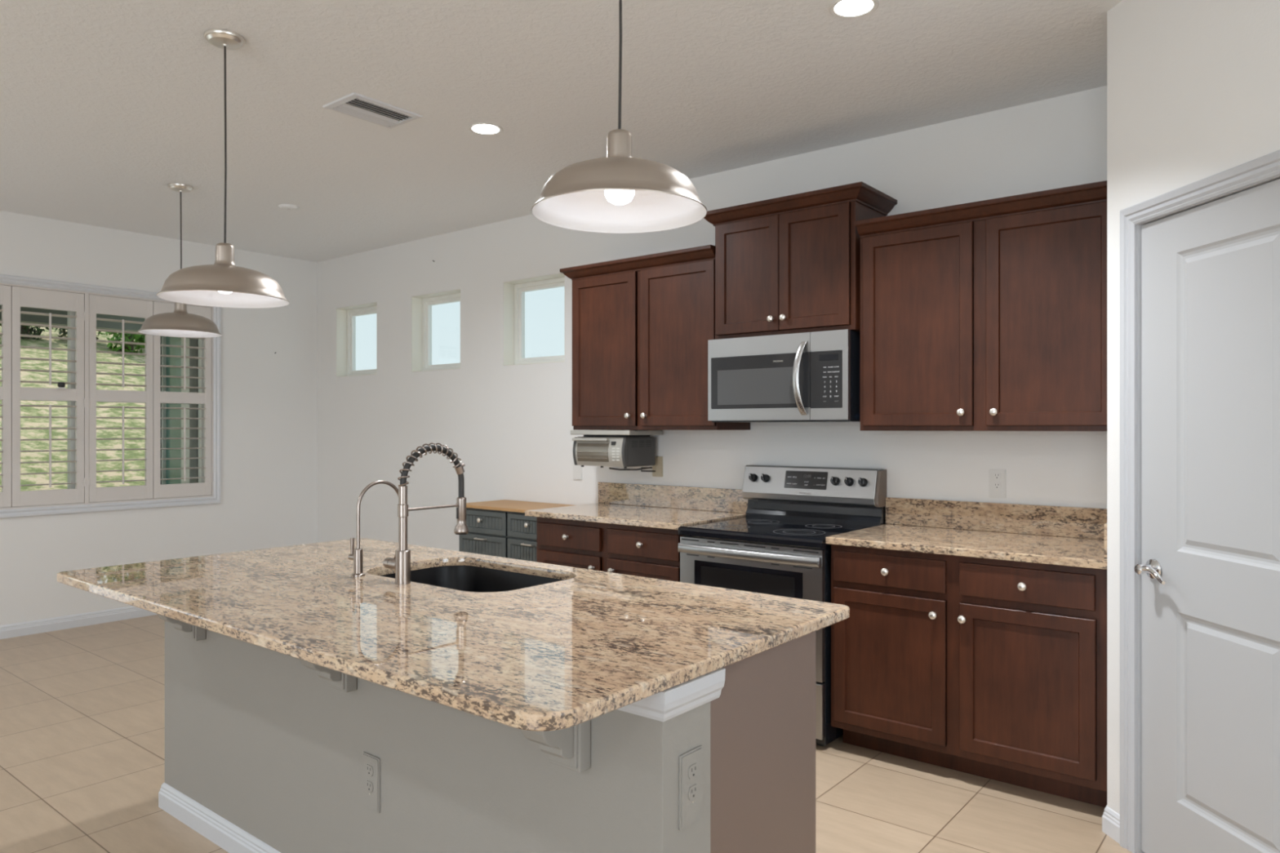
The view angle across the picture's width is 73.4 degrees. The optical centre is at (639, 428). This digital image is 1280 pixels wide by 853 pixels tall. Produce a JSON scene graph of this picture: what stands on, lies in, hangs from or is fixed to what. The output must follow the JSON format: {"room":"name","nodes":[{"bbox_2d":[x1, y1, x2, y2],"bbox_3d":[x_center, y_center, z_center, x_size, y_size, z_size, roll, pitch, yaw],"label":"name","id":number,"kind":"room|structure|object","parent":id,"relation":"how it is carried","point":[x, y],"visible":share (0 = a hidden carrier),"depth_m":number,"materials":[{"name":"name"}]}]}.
{"room":"kitchen","nodes":[
{"label":"kitchen","id":0,"kind":"room"},
{"bbox_2d":[0,210,316,625],"bbox_3d":[-5.445,-0.021,4.160,0.180,2.793,8.680,0,0,39],"label":"wall","id":1,"kind":"structure","parent":0,"point":[268,398],"depth_m":6.61,"materials":[{"name":"white paint"}]},
{"bbox_2d":[0,605,157,639],"bbox_3d":[-3.963,1.331,5.843,0.014,0.088,3.840,0,0,39],"label":"baseboard","id":2,"kind":"structure","parent":1,"relation":"attached to","point":[28,628],"depth_m":5.90,"materials":[{"name":"white wood"}]},
{"bbox_2d":[0,311,204,488],"bbox_3d":[-3.961,-0.207,6.064,0.060,1.483,1.746,0,0,39],"label":"window","id":3,"kind":"structure","parent":1,"relation":"in","point":[71,322],"depth_m":6.01,"materials":[{"name":"white plastic"}]},
{"bbox_2d":[0,284,11,507],"bbox_3d":[-4.274,-0.207,5.483,0.080,1.453,0.424,0,0,41],"label":"plantation shutter","id":4,"kind":"object","parent":3,"relation":"attached to","point":[5,291],"visible":1,"depth_m":5.62,"materials":[{"name":"white paint"}]},
{"bbox_2d":[11,286,84,506],"bbox_3d":[-4.006,-0.207,5.815,0.080,1.453,0.425,0,0,41],"label":"plantation shutter","id":5,"kind":"object","parent":3,"relation":"attached to","point":[26,297],"visible":1,"depth_m":5.79,"materials":[{"name":"white paint"}]},
{"bbox_2d":[57,382,66,389],"bbox_3d":[-3.939,-0.290,5.842,0.046,0.046,0.044,0,0,39],"label":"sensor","id":6,"kind":"object","parent":5,"relation":"attached to","point":[61,385],"visible":1,"depth_m":5.83,"materials":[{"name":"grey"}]},
{"bbox_2d":[88,294,153,502],"bbox_3d":[-3.727,-0.207,6.162,0.080,1.453,0.424,0,0,41],"label":"plantation shutter","id":7,"kind":"object","parent":3,"relation":"attached to","point":[98,304],"visible":0.99,"depth_m":6.14,"materials":[{"name":"white paint"}]},
{"bbox_2d":[153,301,212,498],"bbox_3d":[-3.459,-0.207,6.494,0.080,1.453,0.425,0,0,41],"label":"plantation shutter","id":8,"kind":"object","parent":3,"relation":"attached to","point":[195,489],"visible":0.88,"depth_m":6.48,"materials":[{"name":"white paint"}]},
{"bbox_2d":[0,274,221,518],"bbox_3d":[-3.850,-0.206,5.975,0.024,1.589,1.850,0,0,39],"label":"trim","id":9,"kind":"structure","parent":1,"relation":"attached to","point":[8,279],"depth_m":6.22,"materials":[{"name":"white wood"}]},
{"bbox_2d":[160,336,161,484],"bbox_3d":[-3.922,0.025,7.762,1.969,2.740,0.200,0,0,39],"label":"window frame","id":10,"kind":"structure","parent":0,"point":[160,336],"depth_m":8.17,"materials":[{"name":"grey paint"}]},
{"bbox_2d":[161,336,198,484],"bbox_3d":[-4.203,0.190,7.899,0.898,2.268,0.100,0,0,39],"label":"window","id":11,"kind":"structure","parent":10,"relation":"in","point":[166,381],"depth_m":7.99,"materials":[{"name":"clear glass"}]},
{"bbox_2d":[0,0,1122,262],"bbox_3d":[-1.345,-1.468,0.738,10.900,0.100,8.900,0,0,39],"label":"ceiling","id":12,"kind":"structure","parent":0,"point":[105,105],"depth_m":3.58,"materials":[{"name":"white paint"}]},
{"bbox_2d":[137,183,222,337],"bbox_3d":[-2.695,-0.986,5.036,0.435,0.864,0.435,0,0,39],"label":"pendant lamp","id":13,"kind":"object","parent":12,"relation":"hanging from","point":[178,323],"visible":0.93,"depth_m":4.97,"materials":[{"name":"silver metal"}]},
{"bbox_2d":[156,29,289,308],"bbox_3d":[-1.507,-0.941,3.117,0.435,0.953,0.435,0,0,39],"label":"pendant lamp","id":14,"kind":"object","parent":12,"relation":"hanging from","point":[221,284],"visible":1,"depth_m":3.08,"materials":[{"name":"silver metal"}]},
{"bbox_2d":[278,204,298,210],"bbox_3d":[-2.247,-1.409,5.490,0.124,0.018,0.124,0,0,39],"label":"smoke detector","id":15,"kind":"object","parent":12,"relation":"attached to","point":[285,206],"visible":1,"depth_m":5.46,"materials":[{"name":"white plastic"}]},
{"bbox_2d":[322,92,422,128],"bbox_3d":[-1.192,-1.412,3.837,0.246,0.012,0.353,0,0,39],"label":"ceiling vent","id":16,"kind":"object","parent":12,"relation":"in","point":[354,104],"visible":1,"depth_m":3.81,"materials":[{"name":"white metal"}]},
{"bbox_2d":[467,122,502,135],"bbox_3d":[-0.732,-1.416,4.066,0.164,0.004,0.164,0,0,39],"label":"recessed light","id":17,"kind":"object","parent":12,"relation":"in","point":[482,128],"visible":1,"depth_m":4.06,"materials":[{"name":"white plastic"}]},
{"bbox_2d":[531,0,706,233],"bbox_3d":[-0.051,-0.975,2.135,0.435,0.885,0.435,0,0,39],"label":"pendant lamp","id":18,"kind":"object","parent":12,"relation":"hanging from","point":[617,193],"visible":1,"depth_m":2.13,"materials":[{"name":"silver metal"}]},
{"bbox_2d":[828,0,879,18],"bbox_3d":[0.719,-1.416,2.886,0.164,0.004,0.164,0,0,39],"label":"recessed light","id":19,"kind":"object","parent":12,"relation":"in","point":[843,9],"visible":1,"depth_m":2.89,"materials":[{"name":"white plastic"}]},
{"bbox_2d":[0,614,1133,852],"bbox_3d":[-1.345,1.425,0.738,10.900,0.100,8.900,0,0,39],"label":"floor","id":20,"kind":"structure","parent":0,"point":[82,708],"depth_m":3.29,"materials":[{"name":"tile"}]},
{"bbox_2d":[157,613,815,852],"bbox_3d":[-0.640,0.943,2.653,2.322,0.864,1.034,0,0,39],"label":"kitchen island","id":21,"kind":"object","parent":20,"relation":"on","point":[264,748],"visible":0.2,"depth_m":2.13,"materials":[{"name":"grey paint"}]},
{"bbox_2d":[362,751,380,813],"bbox_3d":[-0.723,0.950,2.301,0.078,0.146,0.009,0,0,39],"label":"wall outlet","id":22,"kind":"object","parent":21,"relation":"attached to","point":[371,763],"visible":1,"depth_m":2.29,"materials":[{"name":"grey paint"}]},
{"bbox_2d":[365,764,373,776],"bbox_3d":[-0.725,0.916,2.298,0.033,0.027,0.002,0,0,39],"label":"socket","id":23,"kind":"object","parent":22,"relation":"attached to","point":[369,767],"depth_m":2.30,"materials":[{"name":"grey plastic"}]},
{"bbox_2d":[365,780,373,792],"bbox_3d":[-0.725,0.960,2.298,0.033,0.027,0.002,0,0,39],"label":"socket","id":24,"kind":"object","parent":22,"relation":"attached to","point":[369,784],"depth_m":2.30,"materials":[{"name":"grey plastic"}]},
{"bbox_2d":[56,537,849,731],"bbox_3d":[-0.688,0.495,2.590,2.308,0.030,1.168,0,0,39],"label":"island countertop","id":25,"kind":"structure","parent":21,"relation":"on","point":[588,645],"depth_m":2.13,"materials":[{"name":"stone"}]},
{"bbox_2d":[347,480,398,577],"bbox_3d":[-0.878,0.327,2.851,0.065,0.306,0.188,0,0,39],"label":"filter faucet","id":26,"kind":"object","parent":25,"relation":"on","point":[357,554],"visible":0.92,"depth_m":2.78,"materials":[{"name":"silver metal"}]},
{"bbox_2d":[351,548,364,577],"bbox_3d":[-0.915,0.436,2.787,0.042,0.088,0.042,0,0,39],"label":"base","id":27,"kind":"object","parent":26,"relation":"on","point":[357,553],"depth_m":2.78,"materials":[{"name":"silver metal"}]},
{"bbox_2d":[382,442,468,584],"bbox_3d":[-0.686,0.263,2.767,0.108,0.434,0.275,0,0,39],"label":"kitchen faucet","id":28,"kind":"object","parent":25,"relation":"on","point":[401,562],"visible":1,"depth_m":2.67,"materials":[{"name":"silver metal"}]},
{"bbox_2d":[395,549,410,584],"bbox_3d":[-0.734,0.429,2.658,0.045,0.102,0.045,0,0,39],"label":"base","id":29,"kind":"object","parent":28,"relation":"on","point":[402,557],"depth_m":2.64,"materials":[{"name":"silver metal"}]},
{"bbox_2d":[381,565,564,592],"bbox_3d":[-0.564,0.621,2.851,0.717,0.221,0.484,0,0,39],"label":"sink","id":30,"kind":"object","parent":25,"relation":"in","point":[463,578],"visible":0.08,"depth_m":3.13,"materials":[{"name":"black"}]},
{"bbox_2d":[678,745,702,830],"bbox_3d":[0.106,0.735,1.757,0.009,0.150,0.080,0,0,39],"label":"wall outlet","id":31,"kind":"object","parent":21,"relation":"attached to","point":[690,762],"visible":1,"depth_m":1.75,"materials":[{"name":"grey paint"}]},
{"bbox_2d":[688,763,697,779],"bbox_3d":[0.109,0.702,1.755,0.002,0.027,0.033,0,0,39],"label":"socket","id":32,"kind":"object","parent":31,"relation":"attached to","point":[692,767],"depth_m":1.75,"materials":[{"name":"grey plastic"}]},
{"bbox_2d":[688,783,697,800],"bbox_3d":[0.109,0.745,1.755,0.002,0.027,0.033,0,0,39],"label":"socket","id":33,"kind":"object","parent":31,"relation":"attached to","point":[692,788],"depth_m":1.75,"materials":[{"name":"grey plastic"}]},
{"bbox_2d":[459,499,573,561],"bbox_3d":[-0.723,0.931,5.404,0.870,0.888,0.446,0,0,39],"label":"sideboard","id":34,"kind":"object","parent":20,"relation":"on","point":[497,528],"visible":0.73,"depth_m":5.30,"materials":[{"name":"grey wood"}]},
{"bbox_2d":[536,516,683,582],"bbox_3d":[-0.007,0.933,4.693,1.016,0.883,0.659,0,0,39],"label":"base cabinet","id":35,"kind":"object","parent":20,"relation":"on","point":[632,550],"visible":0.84,"depth_m":4.43,"materials":[{"name":"brown wood"}]},
{"bbox_2d":[524,481,747,529],"bbox_3d":[-0.027,0.412,4.716,1.087,0.158,0.649,0,0,39],"label":"countertop","id":36,"kind":"structure","parent":35,"relation":"on","point":[646,505],"depth_m":4.76,"materials":[{"name":"stone"}]},
{"bbox_2d":[678,464,886,746],"bbox_3d":[0.676,0.786,4.110,0.758,1.178,0.706,0,0,39],"label":"range","id":37,"kind":"object","parent":20,"relation":"on","point":[780,548],"visible":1,"depth_m":4.02,"materials":[{"name":"silver metal"}]},
{"bbox_2d":[678,516,871,549],"bbox_3d":[0.663,0.492,4.097,0.754,0.042,0.599,0,0,39],"label":"cooktop","id":38,"kind":"object","parent":37,"relation":"in","point":[765,532],"depth_m":3.99,"materials":[{"name":"grey glass"}]},
{"bbox_2d":[831,544,1106,807],"bbox_3d":[1.408,0.933,3.552,1.068,0.883,0.659,0,0,39],"label":"base cabinet","id":39,"kind":"object","parent":20,"relation":"on","point":[995,669],"visible":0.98,"depth_m":3.28,"materials":[{"name":"brown wood"}]},
{"bbox_2d":[826,497,1106,569],"bbox_3d":[1.410,0.412,3.558,1.077,0.158,0.649,0,0,39],"label":"countertop","id":40,"kind":"structure","parent":39,"relation":"on","point":[1061,535],"depth_m":3.64,"materials":[{"name":"stone"}]},
{"bbox_2d":[316,85,1106,551],"bbox_3d":[1.379,-0.021,4.116,10.500,2.793,0.180,0,0,39],"label":"wall","id":41,"kind":"structure","parent":0,"point":[510,427],"depth_m":5.48,"materials":[{"name":"white paint"}]},
{"bbox_2d":[336,302,377,377],"bbox_3d":[-2.263,-0.712,7.035,0.579,0.571,0.148,0,0,39],"label":"window","id":42,"kind":"structure","parent":41,"relation":"in","point":[346,316],"depth_m":7.20,"materials":[{"name":"white plastic"}]},
{"bbox_2d":[411,288,460,372],"bbox_3d":[-1.465,-0.712,6.392,0.575,0.571,0.148,0,0,39],"label":"window","id":43,"kind":"structure","parent":41,"relation":"in","point":[421,305],"depth_m":6.55,"materials":[{"name":"white plastic"}]},
{"bbox_2d":[503,273,564,365],"bbox_3d":[-0.661,-0.712,5.744,0.579,0.571,0.148,0,0,39],"label":"window","id":44,"kind":"structure","parent":41,"relation":"in","point":[514,291],"depth_m":5.90,"materials":[{"name":"white plastic"}]},
{"bbox_2d":[573,461,582,479],"bbox_3d":[-0.396,0.270,5.427,0.075,0.115,0.007,0,0,39],"label":"wall outlet","id":45,"kind":"object","parent":41,"relation":"attached to","point":[577,469],"visible":0.8,"depth_m":5.42,"materials":[{"name":"white plastic"}]},
{"bbox_2d":[560,244,750,430],"bbox_3d":[0.064,-0.459,4.816,1.061,0.937,0.380,0,0,39],"label":"upper cabinet","id":46,"kind":"object","parent":41,"relation":"attached to","point":[642,326],"visible":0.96,"depth_m":4.65,"materials":[{"name":"brown wood"}]},
{"bbox_2d":[570,430,662,471],"bbox_3d":[-0.143,0.131,4.980,0.452,0.240,0.327,0,0,39],"label":"toaster oven","id":47,"kind":"object","parent":46,"relation":"hanging from","point":[615,448],"visible":0.99,"depth_m":4.88,"materials":[{"name":"silver metal"}]},
{"bbox_2d":[570,430,662,435],"bbox_3d":[-0.138,0.025,4.990,0.449,0.028,0.305,0,0,39],"label":"mounting bracket","id":48,"kind":"object","parent":47,"relation":"attached to","point":[572,432],"depth_m":4.86,"materials":[{"name":"silver metal"}]},
{"bbox_2d":[652,456,662,476],"bbox_3d":[0.102,0.225,5.025,0.075,0.120,0.007,0,0,39],"label":"wall outlet","id":49,"kind":"object","parent":41,"relation":"attached to","point":[658,467],"visible":0.83,"depth_m":5.02,"materials":[{"name":"white plastic"}]},
{"bbox_2d":[598,481,747,513],"bbox_3d":[0.170,0.397,4.961,1.087,0.128,0.021,0,0,39],"label":"backsplash","id":50,"kind":"structure","parent":41,"relation":"attached to","point":[708,499],"depth_m":4.93,"materials":[{"name":"stone"}]},
{"bbox_2d":[704,182,897,339],"bbox_3d":[0.769,-0.770,4.235,0.874,0.646,0.400,0,0,39],"label":"upper cabinet","id":51,"kind":"object","parent":41,"relation":"attached to","point":[791,264],"visible":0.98,"depth_m":4.07,"materials":[{"name":"brown wood"}]},
{"bbox_2d":[707,328,860,422],"bbox_3d":[0.746,-0.236,4.217,0.757,0.413,0.454,0,0,39],"label":"microwave","id":52,"kind":"object","parent":51,"relation":"attached to","point":[815,376],"visible":1,"depth_m":4.04,"materials":[{"name":"silver metal"}]},
{"bbox_2d":[854,180,1106,431],"bbox_3d":[1.497,-0.458,3.661,1.066,0.939,0.380,0,0,39],"label":"upper cabinet","id":53,"kind":"object","parent":41,"relation":"attached to","point":[991,314],"visible":0.92,"depth_m":3.51,"materials":[{"name":"brown wood"}]},
{"bbox_2d":[885,497,1106,539],"bbox_3d":[1.607,0.397,3.802,1.077,0.128,0.021,0,0,39],"label":"backsplash","id":54,"kind":"structure","parent":41,"relation":"attached to","point":[1032,519],"depth_m":3.80,"materials":[{"name":"stone"}]},
{"bbox_2d":[988,468,1005,497],"bbox_3d":[1.592,0.247,3.823,0.072,0.128,0.009,0,0,39],"label":"wall outlet","id":55,"kind":"object","parent":41,"relation":"attached to","point":[997,477],"visible":1,"depth_m":3.82,"materials":[{"name":"white plastic"}]},
{"bbox_2d":[993,472,1000,479],"bbox_3d":[1.590,0.213,3.821,0.033,0.027,0.002,0,0,39],"label":"socket","id":56,"kind":"object","parent":55,"relation":"attached to","point":[996,475],"depth_m":3.82,"materials":[{"name":"grey plastic"}]},
{"bbox_2d":[993,482,1000,488],"bbox_3d":[1.590,0.257,3.821,0.033,0.027,0.002,0,0,39],"label":"socket","id":57,"kind":"object","parent":55,"relation":"attached to","point":[996,485],"depth_m":3.82,"materials":[{"name":"grey plastic"}]},
{"bbox_2d":[1106,0,1279,814],"bbox_3d":[1.705,-0.021,2.422,0.120,2.793,1.020,0,0,-6],"label":"wall","id":58,"kind":"structure","parent":0,"point":[1193,86],"depth_m":2.64,"materials":[{"name":"white paint"}]},
{"bbox_2d":[1102,805,1119,844],"bbox_3d":[1.604,1.331,2.929,0.052,0.088,0.189,0,0,19],"label":"baseboard","id":59,"kind":"structure","parent":58,"relation":"attached to","point":[1110,818],"depth_m":2.88,"materials":[{"name":"white wood"}]},
{"bbox_2d":[1120,150,1279,852],"bbox_3d":[1.693,0.327,2.429,0.139,2.096,0.832,0,0,-6],"label":"trim","id":60,"kind":"structure","parent":58,"relation":"attached to","point":[1265,169],"depth_m":2.78,"materials":[{"name":"grey paint"}]},
{"bbox_2d":[1134,178,1279,852],"bbox_3d":[1.644,0.355,2.423,0.096,2.016,0.700,0,0,-6],"label":"door","id":61,"kind":"structure","parent":58,"relation":"in","point":[1209,569],"depth_m":2.48,"materials":[{"name":"grey paint"}]},
{"bbox_3d":[-6.586,-1.385,5.382,3.110,0.080,8.150,0,0,39],"label":"ceiling","id":62,"kind":"structure","parent":0,"visible":0},
{"bbox_2d":[0,305,145,332],"bbox_3d":[-7.718,-1.190,6.295,0.200,0.310,8.150,0,0,39],"label":"trim","id":63,"kind":"structure","parent":62,"relation":"attached to","point":[24,318],"depth_m":8.58,"materials":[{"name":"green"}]},
{"label":"outside","id":64,"kind":"structure","parent":0,"visible":0},
{"bbox_2d":[0,325,145,492],"bbox_3d":[-13.830,-0.883,13.054,18.000,4.789,19.000,0,0,39],"label":"lawn","id":65,"kind":"structure","parent":64,"point":[27,479],"depth_m":12.81,"materials":[{"name":"green plant"}]},
{"bbox_2d":[0,323,48,339],"bbox_3d":[-13.762,-2.460,19.146,1.170,1.967,1.075,0,0,12],"label":"tree","id":66,"kind":"object","parent":65,"relation":"on","point":[24,330],"visible":0.1,"depth_m":19.13,"materials":[{"name":"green plant"}]},
{"bbox_2d":[51,327,101,340],"bbox_3d":[-13.127,-2.459,19.992,1.105,1.966,1.126,0,0,-19],"label":"tree","id":67,"kind":"object","parent":65,"relation":"on","point":[64,333],"visible":0.04,"depth_m":19.76,"materials":[{"name":"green plant"}]},
{"bbox_2d":[98,331,145,353],"bbox_3d":[-11.802,-2.131,19.741,1.215,1.872,1.129,0,0,39],"label":"tree","id":68,"kind":"object","parent":65,"relation":"on","point":[128,337],"visible":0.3,"depth_m":19.61,"materials":[{"name":"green plant"}]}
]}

